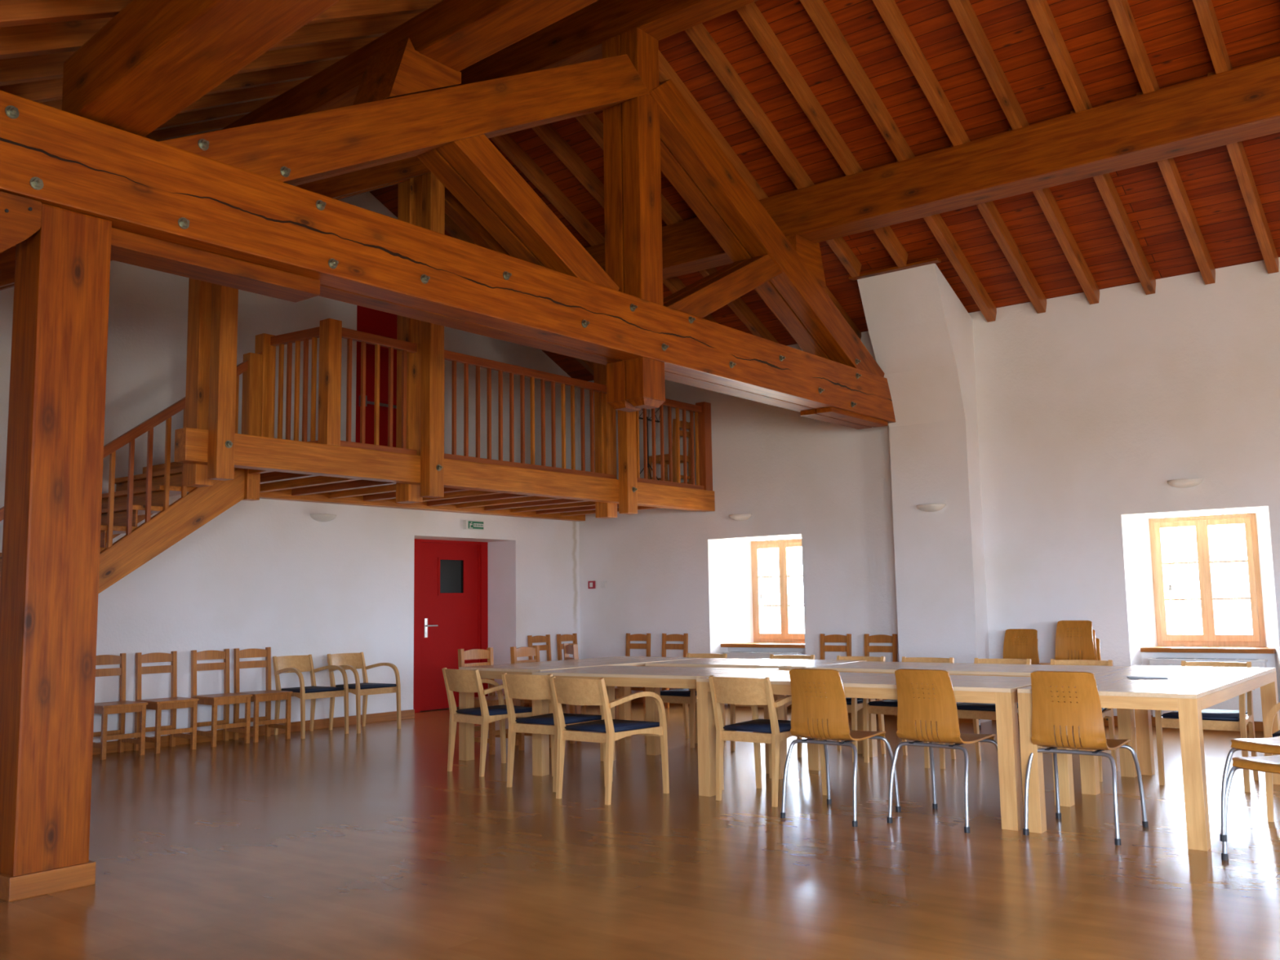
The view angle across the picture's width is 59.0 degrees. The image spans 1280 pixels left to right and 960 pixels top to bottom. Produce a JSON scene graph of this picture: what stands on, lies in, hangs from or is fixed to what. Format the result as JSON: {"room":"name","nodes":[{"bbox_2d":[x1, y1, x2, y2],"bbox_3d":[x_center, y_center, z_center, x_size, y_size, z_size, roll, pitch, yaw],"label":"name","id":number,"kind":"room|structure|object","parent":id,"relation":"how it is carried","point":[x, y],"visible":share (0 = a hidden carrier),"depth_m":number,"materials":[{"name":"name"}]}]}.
{"room":"community hall","nodes":[
{"label":"community hall","id":0,"kind":"room"},
{"bbox_2d":[0,191,580,742],"bbox_3d":[-5.169,-0.770,10.497,0.750,6.459,13.030,-6,-8,38],"label":"wall","id":1,"kind":"structure","parent":0,"point":[262,573],"depth_m":11.76,"materials":[{"name":"white paint"}]},
{"bbox_2d":[92,709,414,755],"bbox_3d":[-5.582,2.264,8.945,0.022,0.100,9.760,-6,-8,38],"label":"baseboard","id":2,"kind":"structure","parent":1,"relation":"attached to","point":[112,746],"depth_m":11.49,"materials":[{"name":"brown wood"}]},
{"bbox_2d":[355,305,397,447],"bbox_3d":[-2.878,-0.993,12.952,0.130,2.130,1.030,-6,-8,38],"label":"door","id":3,"kind":"structure","parent":1,"relation":"in","point":[371,321],"depth_m":12.84,"materials":[{"name":"red paint"}]},
{"bbox_2d":[173,427,715,521],"bbox_3d":[-2.111,0.166,11.841,2.228,0.415,6.950,-6,-8,38],"label":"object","id":4,"kind":"object","parent":1,"relation":"attached to","point":[292,470],"visible":0.82,"depth_m":11.13,"materials":[{"name":"orange wood"}]},
{"bbox_2d":[0,155,637,518],"bbox_3d":[-2.252,-1.614,10.224,0.515,3.580,7.233,-6,-8,38],"label":"roof truss","id":5,"kind":"object","parent":4,"relation":"attached to","point":[424,201],"visible":0.52,"depth_m":10.22,"materials":[{"name":"orange wood"}]},
{"bbox_2d":[254,318,712,490],"bbox_3d":[-1.007,-0.626,11.700,5.858,1.098,0.874,5,-9,-44],"label":"gallery railing","id":6,"kind":"object","parent":4,"relation":"on","point":[331,332],"visible":0.76,"depth_m":10.74,"materials":[{"name":"red wood"}]},
{"bbox_2d":[647,418,691,484],"bbox_3d":[0.377,-0.281,13.988,0.456,0.871,0.390,-6,-8,38],"label":"slat chair","id":7,"kind":"object","parent":4,"relation":"on","point":[687,424],"visible":0.5,"depth_m":13.90,"materials":[{"name":"brown wood"}]},
{"bbox_2d":[413,538,488,712],"bbox_3d":[-2.347,1.773,13.992,0.129,2.085,1.235,-6,-8,38],"label":"door","id":8,"kind":"structure","parent":1,"relation":"in","point":[451,577],"depth_m":13.95,"materials":[{"name":"red paint"}]},
{"bbox_2d":[0,702,1279,959],"bbox_3d":[1.438,1.920,5.534,17.680,0.200,13.910,-6,-8,38],"label":"floor","id":9,"kind":"structure","parent":0,"point":[327,844],"depth_m":5.43,"materials":[{"name":"wood"}]},
{"bbox_2d":[0,203,111,902],"bbox_3d":[-2.741,0.290,5.267,0.310,3.118,0.372,-6,-8,38],"label":"timber post","id":10,"kind":"object","parent":9,"relation":"on","point":[49,588],"visible":0.97,"depth_m":5.16,"materials":[{"name":"brown wood"}]},
{"bbox_2d":[0,27,895,429],"bbox_3d":[-1.231,-2.218,7.564,0.469,3.040,12.288,-6,-8,38],"label":"roof truss","id":11,"kind":"object","parent":10,"relation":"on","point":[226,207],"visible":0.97,"depth_m":7.70,"materials":[{"name":"wood"}]},
{"bbox_2d":[0,191,42,253],"bbox_3d":[-3.908,-1.240,3.925,0.243,0.330,3.435,-6,-8,38],"label":"beam","id":12,"kind":"structure","parent":11,"relation":"attached to","point":[20,217],"depth_m":5.11,"materials":[{"name":"orange wood"}]},
{"bbox_2d":[62,0,340,137],"bbox_3d":[-1.281,-2.064,4.324,4.016,0.340,0.340,-7,-9,43],"label":"purlin","id":13,"kind":"object","parent":11,"relation":"on","point":[153,60],"visible":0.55,"depth_m":4.97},
{"bbox_2d":[352,37,461,105],"bbox_3d":[-1.506,-2.525,7.288,0.390,0.443,0.590,-6,-8,38],"label":"block","id":14,"kind":"object","parent":11,"relation":"on","point":[397,70],"visible":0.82,"depth_m":7.12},
{"bbox_2d":[221,0,598,129],"bbox_3d":[-1.491,-2.789,7.456,9.086,0.260,0.340,-7,-8,41],"label":"purlin","id":15,"kind":"object","parent":14,"relation":"on","point":[456,34],"visible":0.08,"depth_m":7.10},
{"bbox_2d":[457,0,758,85],"bbox_3d":[2.605,-4.075,7.153,16.070,0.434,0.270,-6,-8,38],"label":"ridge beam","id":16,"kind":"structure","parent":11,"relation":"on","point":[579,37],"depth_m":9.36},
{"bbox_2d":[0,0,442,59],"bbox_3d":[-1.718,-2.955,7.019,0.085,2.780,5.227,-6,-8,38],"label":"rafter","id":17,"kind":"object","parent":16,"relation":"on","point":[21,41],"visible":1,"depth_m":5.54,"materials":[{"name":"brown wood"}]},
{"bbox_2d":[785,234,827,294],"bbox_3d":[1.512,-2.103,11.069,0.390,0.545,0.580,-6,-8,38],"label":"block","id":18,"kind":"object","parent":11,"relation":"on","point":[809,251],"visible":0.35,"depth_m":10.94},
{"bbox_2d":[93,653,147,759],"bbox_3d":[-4.601,1.964,9.880,0.456,0.871,0.390,-6,-8,40],"label":"slat chair","id":19,"kind":"object","parent":9,"relation":"on","point":[123,706],"visible":0.82,"depth_m":9.86,"materials":[{"name":"brown wood"}]},
{"bbox_2d":[0,462,244,594],"bbox_3d":[-4.989,0.986,8.697,1.425,2.560,3.405,-6,-8,38],"label":"staircase","id":20,"kind":"structure","parent":9,"relation":"on","point":[189,513],"depth_m":9.22,"materials":[{"name":"orange wood"}]},
{"bbox_2d":[0,351,262,548],"bbox_3d":[-4.363,0.481,8.443,0.120,3.492,3.459,-6,-8,38],"label":"stair railing","id":21,"kind":"object","parent":20,"relation":"attached to","point":[251,368],"visible":0.43,"depth_m":9.19,"materials":[{"name":"red wood"}]},
{"bbox_2d":[133,650,199,753],"bbox_3d":[-4.289,1.998,10.232,0.456,0.871,0.390,-6,-8,40],"label":"slat chair","id":22,"kind":"object","parent":9,"relation":"on","point":[172,703],"visible":0.92,"depth_m":10.23,"materials":[{"name":"brown wood"}]},
{"bbox_2d":[189,648,252,746],"bbox_3d":[-3.949,2.038,10.643,0.456,0.871,0.390,-6,-8,40],"label":"slat chair","id":23,"kind":"object","parent":9,"relation":"on","point":[226,699],"visible":0.92,"depth_m":10.64,"materials":[{"name":"brown wood"}]},
{"bbox_2d":[232,647,292,742],"bbox_3d":[-3.661,2.068,10.956,0.456,0.871,0.390,-7,-9,43],"label":"slat chair","id":24,"kind":"object","parent":9,"relation":"on","point":[268,695],"visible":0.9,"depth_m":10.96,"materials":[{"name":"brown wood"}]},
{"bbox_2d":[272,654,348,738],"bbox_3d":[-3.325,2.151,11.314,0.639,0.777,0.530,-6,-8,40],"label":"armchair","id":25,"kind":"object","parent":9,"relation":"on","point":[297,664],"visible":0.91,"depth_m":11.29,"materials":[{"name":"brown wood"}]},
{"bbox_2d":[327,652,400,733],"bbox_3d":[-2.886,2.187,11.705,0.639,0.777,0.530,-6,-8,40],"label":"armchair","id":26,"kind":"object","parent":9,"relation":"on","point":[352,661],"visible":0.91,"depth_m":11.68,"materials":[{"name":"brown wood"}]},
{"bbox_2d":[442,667,532,777],"bbox_3d":[-1.134,1.812,8.598,0.639,0.777,0.530,5,-9,-43],"label":"armchair","id":27,"kind":"object","parent":9,"relation":"on","point":[455,680],"visible":0.74,"depth_m":8.47,"materials":[{"name":"brown wood"}]},
{"bbox_2d":[457,647,524,754],"bbox_3d":[-1.288,1.899,9.793,0.456,0.871,0.390,-6,-8,41],"label":"slat chair","id":28,"kind":"object","parent":9,"relation":"on","point":[492,700],"visible":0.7,"depth_m":9.80,"materials":[{"name":"brown wood"}]},
{"bbox_2d":[510,644,575,747],"bbox_3d":[-0.873,1.936,10.186,0.456,0.871,0.390,-5,-8,32],"label":"slat chair","id":29,"kind":"object","parent":9,"relation":"on","point":[515,652],"visible":0.17,"depth_m":10.25,"materials":[{"name":"brown wood"}]},
{"bbox_2d":[501,672,613,792],"bbox_3d":[-0.598,1.721,7.853,0.530,0.777,0.640,-5,-8,35],"label":"armchair","id":30,"kind":"object","parent":9,"relation":"on","point":[524,686],"visible":0.6,"depth_m":7.71,"materials":[{"name":"brown wood"}]},
{"bbox_2d":[458,656,699,760],"bbox_3d":[-0.456,1.935,9.664,0.950,0.745,2.020,-6,-8,40],"label":"meeting table","id":31,"kind":"object","parent":9,"relation":"on","point":[466,700],"visible":0.41,"depth_m":9.22,"materials":[{"name":"brown wood"}]},
{"bbox_2d":[563,643,619,731],"bbox_3d":[-0.460,1.994,10.770,0.456,0.871,0.390,1,-7,-19],"label":"slat chair","id":32,"kind":"object","parent":9,"relation":"on","point":[572,649],"visible":0.21,"depth_m":10.65,"materials":[{"name":"brown wood"}]},
{"bbox_2d":[549,676,669,804],"bbox_3d":[-0.221,1.658,7.341,0.530,0.777,0.639,-6,-8,38],"label":"armchair","id":33,"kind":"object","parent":9,"relation":"on","point":[575,691],"visible":1,"depth_m":7.22,"materials":[{"name":"brown wood"}]},
{"bbox_2d":[625,633,650,706],"bbox_3d":[-0.141,2.368,14.177,0.390,0.871,0.456,-6,-8,38],"label":"slat chair","id":34,"kind":"object","parent":9,"relation":"on","point":[629,637],"visible":0.18,"depth_m":14.35,"materials":[{"name":"brown wood"}]},
{"bbox_2d":[532,665,778,790],"bbox_3d":[0.115,1.770,8.269,1.555,0.745,0.940,-5,-8,33],"label":"meeting table","id":35,"kind":"object","parent":9,"relation":"on","point":[614,676],"visible":0.36,"depth_m":8.21,"materials":[{"name":"brown wood"}]},
{"bbox_2d":[643,633,688,707],"bbox_3d":[0.313,2.320,13.820,0.390,0.871,0.456,-6,-8,38],"label":"slat chair","id":36,"kind":"object","parent":9,"relation":"on","point":[679,637],"visible":0.27,"depth_m":13.99,"materials":[{"name":"brown wood"}]},
{"bbox_2d":[644,653,727,747],"bbox_3d":[0.444,1.958,10.139,0.530,0.777,0.639,-6,-8,39],"label":"armchair","id":37,"kind":"object","parent":9,"relation":"on","point":[684,696],"visible":0.31,"depth_m":9.95,"materials":[{"name":"brown wood"}]},
{"bbox_2d":[644,657,866,760],"bbox_3d":[0.956,1.868,9.276,1.560,0.745,0.940,-5,-8,35],"label":"meeting table","id":38,"kind":"object","parent":9,"relation":"on","point":[653,743],"visible":0.43,"depth_m":9.27,"materials":[{"name":"brown wood"}]},
{"bbox_2d":[708,675,826,807],"bbox_3d":[0.792,1.623,7.178,0.530,0.777,0.639,-6,-8,38],"label":"armchair","id":39,"kind":"object","parent":9,"relation":"on","point":[753,691],"visible":0.77,"depth_m":7.02,"materials":[{"name":"brown wood"}]},
{"bbox_2d":[729,653,814,755],"bbox_3d":[1.157,1.884,9.579,0.530,0.777,0.639,-6,-8,38],"label":"armchair","id":40,"kind":"object","parent":9,"relation":"on","point":[732,707],"visible":0.1,"depth_m":9.48,"materials":[{"name":"brown wood"}]},
{"bbox_2d":[820,633,851,714],"bbox_3d":[2.068,2.138,12.439,0.390,0.871,0.456,-6,-8,38],"label":"slat chair","id":41,"kind":"object","parent":9,"relation":"on","point":[834,637],"visible":0.21,"depth_m":12.64,"materials":[{"name":"brown wood"}]},
{"bbox_2d":[780,668,901,826],"bbox_3d":[1.157,1.515,6.585,0.487,0.847,0.574,-6,-8,38],"label":"chair","id":42,"kind":"object","parent":9,"relation":"on","point":[810,712],"visible":1,"depth_m":6.43,"materials":[{"name":"brown wood"}]},
{"bbox_2d":[796,655,885,762],"bbox_3d":[1.653,1.823,9.112,0.530,0.777,0.639,-6,-8,40],"label":"armchair","id":43,"kind":"object","parent":9,"relation":"on","point":[854,704],"visible":0.22,"depth_m":9.00,"materials":[{"name":"brown wood"}]},
{"bbox_2d":[849,634,897,717],"bbox_3d":[2.498,2.093,12.100,0.390,0.871,0.456,-6,-8,38],"label":"slat chair","id":44,"kind":"object","parent":9,"relation":"on","point":[882,638],"visible":0.21,"depth_m":12.28,"materials":[{"name":"brown wood"}]},
{"bbox_2d":[696,670,1075,831],"bbox_3d":[1.476,1.611,7.040,2.075,0.745,0.940,-6,-8,38],"label":"meeting table","id":45,"kind":"object","parent":9,"relation":"on","point":[1000,691],"visible":0.62,"depth_m":6.67,"materials":[{"name":"brown wood"}]},
{"bbox_2d":[862,656,955,768],"bbox_3d":[2.115,1.776,8.748,0.530,0.777,0.639,-6,-8,40],"label":"armchair","id":46,"kind":"object","parent":9,"relation":"on","point":[879,707],"visible":0.29,"depth_m":8.66,"materials":[{"name":"brown wood"}]},
{"bbox_2d":[887,668,997,832],"bbox_3d":[1.728,1.481,6.370,0.487,0.847,0.574,-6,-8,41],"label":"chair","id":47,"kind":"object","parent":9,"relation":"on","point":[917,690],"visible":0.95,"depth_m":6.22,"materials":[{"name":"brown wood"}]},
{"bbox_2d":[804,661,1137,795],"bbox_3d":[2.325,1.713,8.085,2.050,0.745,0.940,-6,-8,38],"label":"meeting table","id":48,"kind":"object","parent":9,"relation":"on","point":[1089,764],"visible":0.44,"depth_m":7.80,"materials":[{"name":"brown wood"}]},
{"bbox_2d":[939,657,1031,768],"bbox_3d":[2.593,1.726,8.373,0.530,0.777,0.639,-6,-8,39],"label":"armchair","id":49,"kind":"object","parent":9,"relation":"on","point":[975,711],"visible":0.23,"depth_m":8.26,"materials":[{"name":"brown wood"}]},
{"bbox_2d":[978,639,1038,728],"bbox_3d":[3.595,1.956,10.917,0.487,0.847,0.574,-7,-9,43],"label":"chair","id":50,"kind":"object","parent":9,"relation":"on","point":[1033,660],"visible":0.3,"depth_m":11.01,"materials":[{"name":"brown wood"}]},
{"bbox_2d":[978,629,1039,719],"bbox_3d":[3.594,1.874,10.926,0.487,0.847,0.574,-7,-9,43],"label":"chair","id":51,"kind":"object","parent":50,"relation":"on","point":[1012,648],"visible":0.34,"depth_m":11.13,"materials":[{"name":"brown wood"}]},
{"bbox_2d":[1050,658,1117,782],"bbox_3d":[3.062,1.677,8.004,0.530,0.777,0.639,-6,-8,37],"label":"armchair","id":52,"kind":"object","parent":9,"relation":"on","point":[1108,713],"visible":0.17,"depth_m":8.04,"materials":[{"name":"brown wood"}]},
{"bbox_2d":[1022,671,1148,844],"bbox_3d":[2.350,1.431,6.014,0.487,0.847,0.574,-6,-8,37],"label":"chair","id":53,"kind":"object","parent":9,"relation":"on","point":[1084,711],"visible":1,"depth_m":5.86,"materials":[{"name":"brown wood"}]},
{"bbox_2d":[1095,637,1101,660],"bbox_3d":[4.066,1.907,10.547,0.487,0.847,0.574,-6,-8,38],"label":"chair","id":54,"kind":"object","parent":9,"relation":"on","point":[1097,640],"visible":0.19,"depth_m":10.67,"materials":[{"name":"brown wood"}]},
{"bbox_2d":[1039,620,1096,664],"bbox_3d":[4.005,1.746,10.572,0.487,0.847,0.574,-6,-8,38],"label":"chair","id":55,"kind":"object","parent":54,"relation":"on","point":[1064,645],"visible":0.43,"depth_m":10.78,"materials":[{"name":"brown wood"}]},
{"bbox_2d":[1017,665,1279,851],"bbox_3d":[3.114,1.548,6.716,0.880,0.745,2.440,-6,-8,37],"label":"meeting table","id":56,"kind":"object","parent":9,"relation":"on","point":[1188,691],"visible":0.8,"depth_m":5.97,"materials":[{"name":"brown wood"}]},
{"bbox_2d":[1155,660,1258,792],"bbox_3d":[3.789,1.610,7.508,0.530,0.777,0.639,-6,-8,38],"label":"armchair","id":57,"kind":"object","parent":9,"relation":"on","point":[1212,719],"visible":0.55,"depth_m":7.39,"materials":[{"name":"brown wood"}]},
{"bbox_2d":[1221,754,1279,860],"bbox_3d":[3.059,1.332,5.224,0.574,0.847,0.487,2,-7,-27],"label":"chair","id":58,"kind":"object","parent":9,"relation":"on","point":[1271,764],"visible":1,"depth_m":5.25,"materials":[{"name":"brown wood"}]},
{"bbox_2d":[1219,736,1279,841],"bbox_3d":[3.058,1.248,5.234,0.574,0.847,0.487,2,-7,-27],"label":"chair","id":59,"kind":"object","parent":58,"relation":"on","point":[1267,745],"visible":1,"depth_m":5.27,"materials":[{"name":"brown wood"}]},
{"bbox_2d":[1264,702,1279,822],"bbox_3d":[3.811,1.462,6.182,0.639,0.777,0.530,-6,-8,38],"label":"armchair","id":60,"kind":"object","parent":9,"relation":"on","point":[1268,726],"visible":0.53,"depth_m":6.14,"materials":[{"name":"brown wood"}]},
{"bbox_2d":[369,0,1279,381],"bbox_3d":[4.122,-3.031,9.235,17.230,2.580,5.302,-6,-8,38],"label":"ceiling","id":61,"kind":"structure","parent":0,"point":[1171,32],"depth_m":9.92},
{"bbox_2d":[397,183,476,244],"bbox_3d":[-2.324,-3.055,12.705,0.085,1.315,2.523,-6,-8,38],"label":"rafter","id":62,"kind":"object","parent":61,"relation":"attached to","point":[451,228],"visible":0.02,"depth_m":12.90,"materials":[{"name":"brown wood"}]},
{"bbox_2d":[490,133,604,246],"bbox_3d":[-1.097,-3.182,11.740,0.085,1.315,2.523,-6,-8,38],"label":"rafter","id":63,"kind":"object","parent":61,"relation":"attached to","point":[511,148],"visible":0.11,"depth_m":11.85,"materials":[{"name":"brown wood"}]},
{"bbox_2d":[531,123,604,208],"bbox_3d":[-0.688,-3.225,11.419,0.085,1.315,2.523,-6,-8,38],"label":"rafter","id":64,"kind":"object","parent":61,"relation":"attached to","point":[547,133],"visible":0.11,"depth_m":11.37,"materials":[{"name":"brown wood"}]},
{"bbox_2d":[574,112,684,225],"bbox_3d":[-0.279,-3.267,11.097,0.085,1.315,2.523,-6,-8,38],"label":"rafter","id":65,"kind":"object","parent":61,"relation":"attached to","point":[590,122],"visible":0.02,"depth_m":10.93,"materials":[{"name":"brown wood"}]},
{"bbox_2d":[658,50,768,199],"bbox_3d":[0.538,-3.352,10.454,0.085,1.315,2.523,-6,-8,38],"label":"rafter","id":66,"kind":"object","parent":61,"relation":"attached to","point":[666,72],"visible":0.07,"depth_m":10.53,"materials":[{"name":"brown wood"}]},
{"bbox_2d":[698,267,777,342],"bbox_3d":[0.988,-2.088,12.689,0.085,1.141,2.161,-6,-8,38],"label":"rafter","id":67,"kind":"object","parent":61,"relation":"attached to","point":[738,306],"visible":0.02,"depth_m":12.93,"materials":[{"name":"brown wood"}]},
{"bbox_2d":[684,22,814,189],"bbox_3d":[0.947,-3.395,10.132,0.085,1.315,2.523,-6,-8,38],"label":"rafter","id":68,"kind":"object","parent":61,"relation":"attached to","point":[700,36],"visible":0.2,"depth_m":10.11,"materials":[{"name":"brown wood"}]},
{"bbox_2d":[736,2,863,175],"bbox_3d":[1.356,-3.437,9.810,0.085,1.315,2.523,-6,-8,38],"label":"rafter","id":69,"kind":"object","parent":61,"relation":"attached to","point":[750,14],"visible":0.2,"depth_m":9.79,"materials":[{"name":"brown wood"}]},
{"bbox_2d":[826,236,861,277],"bbox_3d":[1.907,-2.486,11.369,0.085,0.672,1.183,-6,-8,38],"label":"rafter","id":70,"kind":"object","parent":61,"relation":"attached to","point":[839,246],"visible":0.45,"depth_m":11.56,"materials":[{"name":"brown wood"}]},
{"bbox_2d":[800,0,915,161],"bbox_3d":[1.765,-3.480,9.489,0.085,1.315,2.523,-6,-8,38],"label":"rafter","id":71,"kind":"object","parent":61,"relation":"attached to","point":[816,10],"visible":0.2,"depth_m":9.53,"materials":[{"name":"brown wood"}]},
{"bbox_2d":[845,175,907,267],"bbox_3d":[2.315,-2.528,11.047,0.085,0.672,1.183,-6,-8,38],"label":"rafter","id":72,"kind":"object","parent":61,"relation":"attached to","point":[886,235],"visible":0.44,"depth_m":11.23,"materials":[{"name":"brown wood"}]},
{"bbox_2d":[872,0,970,146],"bbox_3d":[2.174,-3.522,9.167,0.085,1.315,2.523,-6,-8,38],"label":"rafter","id":73,"kind":"object","parent":61,"relation":"attached to","point":[888,10],"visible":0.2,"depth_m":9.29,"materials":[{"name":"brown wood"}]},
{"bbox_2d":[584,56,1279,279],"bbox_3d":[4.149,-2.812,8.947,16.070,0.450,0.340,-6,-8,38],"label":"purlin","id":74,"kind":"object","parent":61,"relation":"attached to","point":[1241,104],"visible":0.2,"depth_m":9.50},
{"bbox_2d":[896,160,996,322],"bbox_3d":[3.032,-2.300,11.081,0.085,1.141,2.161,-6,-8,38],"label":"rafter","id":75,"kind":"object","parent":61,"relation":"attached to","point":[935,223],"visible":0.59,"depth_m":11.23,"materials":[{"name":"brown wood"}]},
{"bbox_2d":[947,0,1029,129],"bbox_3d":[2.583,-3.565,8.845,0.085,1.315,2.523,-6,-8,38],"label":"rafter","id":76,"kind":"object","parent":61,"relation":"attached to","point":[962,10],"visible":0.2,"depth_m":9.05,"materials":[{"name":"brown wood"}]},
{"bbox_2d":[951,144,1046,313],"bbox_3d":[3.441,-2.343,10.759,0.085,1.141,2.161,-6,-8,38],"label":"rafter","id":77,"kind":"object","parent":61,"relation":"attached to","point":[988,211],"visible":0.64,"depth_m":10.91,"materials":[{"name":"brown wood"}]},
{"bbox_2d":[1008,128,1099,304],"bbox_3d":[3.850,-2.385,10.438,0.085,1.141,2.161,-6,-8,38],"label":"rafter","id":78,"kind":"object","parent":61,"relation":"attached to","point":[1044,197],"visible":0.64,"depth_m":10.58,"materials":[{"name":"brown wood"}]},
{"bbox_2d":[1026,0,1092,112],"bbox_3d":[2.992,-3.607,8.524,0.085,1.315,2.523,-6,-8,38],"label":"rafter","id":79,"kind":"object","parent":61,"relation":"attached to","point":[1041,11],"visible":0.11,"depth_m":8.81,"materials":[{"name":"brown wood"}]},
{"bbox_2d":[1070,110,1155,294],"bbox_3d":[4.259,-2.428,10.116,0.085,1.141,2.161,-6,-8,38],"label":"rafter","id":80,"kind":"object","parent":61,"relation":"attached to","point":[1104,184],"visible":0.64,"depth_m":10.26,"materials":[{"name":"brown wood"}]},
{"bbox_2d":[1107,0,1159,93],"bbox_3d":[3.401,-3.650,8.202,0.085,1.315,2.523,-6,-8,38],"label":"rafter","id":81,"kind":"object","parent":61,"relation":"attached to","point":[1121,10],"visible":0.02,"depth_m":8.57,"materials":[{"name":"brown wood"}]},
{"bbox_2d":[1136,91,1215,284],"bbox_3d":[4.668,-2.470,9.794,0.085,1.141,2.161,-6,-8,38],"label":"rafter","id":82,"kind":"object","parent":61,"relation":"attached to","point":[1168,168],"visible":0.66,"depth_m":9.93,"materials":[{"name":"brown wood"}]},
{"bbox_2d":[1192,0,1232,73],"bbox_3d":[3.810,-3.692,7.880,0.085,1.315,2.523,-6,-8,38],"label":"rafter","id":83,"kind":"object","parent":61,"relation":"attached to","point":[1205,11],"visible":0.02,"depth_m":8.33,"materials":[{"name":"brown wood"}]},
{"bbox_2d":[1207,71,1279,273],"bbox_3d":[5.077,-2.513,9.473,0.085,1.141,2.161,-6,-8,38],"label":"rafter","id":84,"kind":"object","parent":61,"relation":"attached to","point":[1236,151],"visible":0.66,"depth_m":9.61,"materials":[{"name":"brown wood"}]},
{"bbox_2d":[857,263,991,723],"bbox_3d":[2.946,0.165,11.698,0.854,4.600,0.990,-6,-8,38],"label":"wall pillar","id":85,"kind":"structure","parent":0,"point":[921,332],"depth_m":11.71,"materials":[{"name":"white paint"}]},
{"bbox_2d":[848,257,941,280],"bbox_3d":[2.592,-2.148,11.546,0.980,0.025,0.100,-6,-8,38],"label":"trim","id":86,"kind":"structure","parent":85,"relation":"attached to","point":[935,260],"depth_m":11.51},
{"bbox_2d":[577,257,1279,727],"bbox_3d":[5.518,0.171,10.667,17.130,4.275,0.700,-6,-8,38],"label":"wall","id":87,"kind":"structure","parent":0,"point":[1086,413],"depth_m":11.47,"materials":[{"name":"white paint"}]},
{"bbox_2d":[720,642,804,648],"bbox_3d":[1.599,1.991,13.631,1.200,0.042,0.470,-6,-8,38],"label":"window sill","id":88,"kind":"structure","parent":87,"relation":"attached to","point":[775,645],"depth_m":13.49,"materials":[{"name":"brown wood"}]},
{"bbox_2d":[724,651,802,658],"bbox_3d":[1.470,2.367,13.402,1.020,0.648,0.170,-6,-8,38],"label":"radiator","id":89,"kind":"object","parent":87,"relation":"attached to","point":[740,655],"visible":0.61,"depth_m":13.44,"materials":[{"name":"metal"}]},
{"bbox_2d":[751,537,804,643],"bbox_3d":[1.760,1.355,13.807,0.920,1.260,0.133,-6,-8,38],"label":"window","id":90,"kind":"structure","parent":87,"relation":"in","point":[785,636],"depth_m":13.85,"materials":[{"name":"brown wood"}]},
{"bbox_2d":[1149,512,1266,646],"bbox_3d":[5.454,0.971,10.902,0.950,1.260,0.133,-6,-8,38],"label":"window","id":91,"kind":"structure","parent":87,"relation":"in","point":[1209,637],"depth_m":10.88,"materials":[{"name":"brown wood"}]},
{"bbox_2d":[1147,657,1267,721],"bbox_3d":[5.250,1.974,10.429,0.990,0.648,0.170,-6,-8,38],"label":"radiator","id":92,"kind":"object","parent":87,"relation":"attached to","point":[1233,704],"visible":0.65,"depth_m":10.25,"materials":[{"name":"metal"}]},
{"bbox_2d":[1140,645,1275,653],"bbox_3d":[5.382,1.597,10.655,1.140,0.042,0.470,-6,-8,38],"label":"window sill","id":93,"kind":"structure","parent":87,"relation":"attached to","point":[1264,650],"depth_m":10.51,"materials":[{"name":"brown wood"}]},
{"bbox_3d":[0.829,-3.350,5.091,17.230,0.050,5.934,-6,19,38],"label":"ceiling","id":94,"kind":"structure","parent":0,"visible":0},
{"bbox_2d":[0,0,132,27],"bbox_3d":[-1.309,-2.998,6.697,0.085,2.780,5.227,-6,-8,38],"label":"rafter","id":95,"kind":"object","parent":94,"relation":"attached to","point":[12,12],"visible":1,"depth_m":4.93,"materials":[{"name":"brown wood"}]},
{"bbox_2d":[0,36,379,102],"bbox_3d":[-2.535,-2.870,7.662,0.085,2.780,5.227,-6,-8,38],"label":"rafter","id":96,"kind":"object","parent":94,"relation":"attached to","point":[45,91],"visible":0.12,"depth_m":7.68,"materials":[{"name":"brown wood"}]},
{"bbox_2d":[40,58,342,110],"bbox_3d":[-2.944,-2.828,7.984,0.085,2.780,5.227,-6,-8,38],"label":"rafter","id":97,"kind":"object","parent":94,"relation":"attached to","point":[295,73],"visible":0.08,"depth_m":8.23,"materials":[{"name":"brown wood"}]},
{"bbox_2d":[144,114,246,141],"bbox_3d":[-4.171,-2.700,8.949,0.085,2.780,5.227,-6,-8,38],"label":"rafter","id":98,"kind":"object","parent":94,"relation":"attached to","point":[218,124],"visible":0.02,"depth_m":9.46,"materials":[{"name":"brown wood"}]},
{"bbox_2d":[0,12,421,85],"bbox_3d":[-2.127,-2.913,7.340,0.085,2.780,5.227,-6,-8,38],"label":"rafter","id":99,"kind":"object","parent":94,"relation":"attached to","point":[17,70],"visible":0.19,"depth_m":7.22,"materials":[{"name":"brown wood"}]},
{"bbox_2d":[152,97,275,131],"bbox_3d":[-3.762,-2.742,8.627,0.085,2.780,5.227,-6,-8,38],"label":"rafter","id":100,"kind":"object","parent":94,"relation":"attached to","point":[242,108],"visible":0.02,"depth_m":9.04,"materials":[{"name":"brown wood"}]},
{"bbox_2d":[178,79,306,113],"bbox_3d":[-3.353,-2.785,8.306,0.085,2.780,5.227,-6,-8,38],"label":"rafter","id":101,"kind":"object","parent":94,"relation":"attached to","point":[252,94],"visible":0.08,"depth_m":8.65,"materials":[{"name":"brown wood"}]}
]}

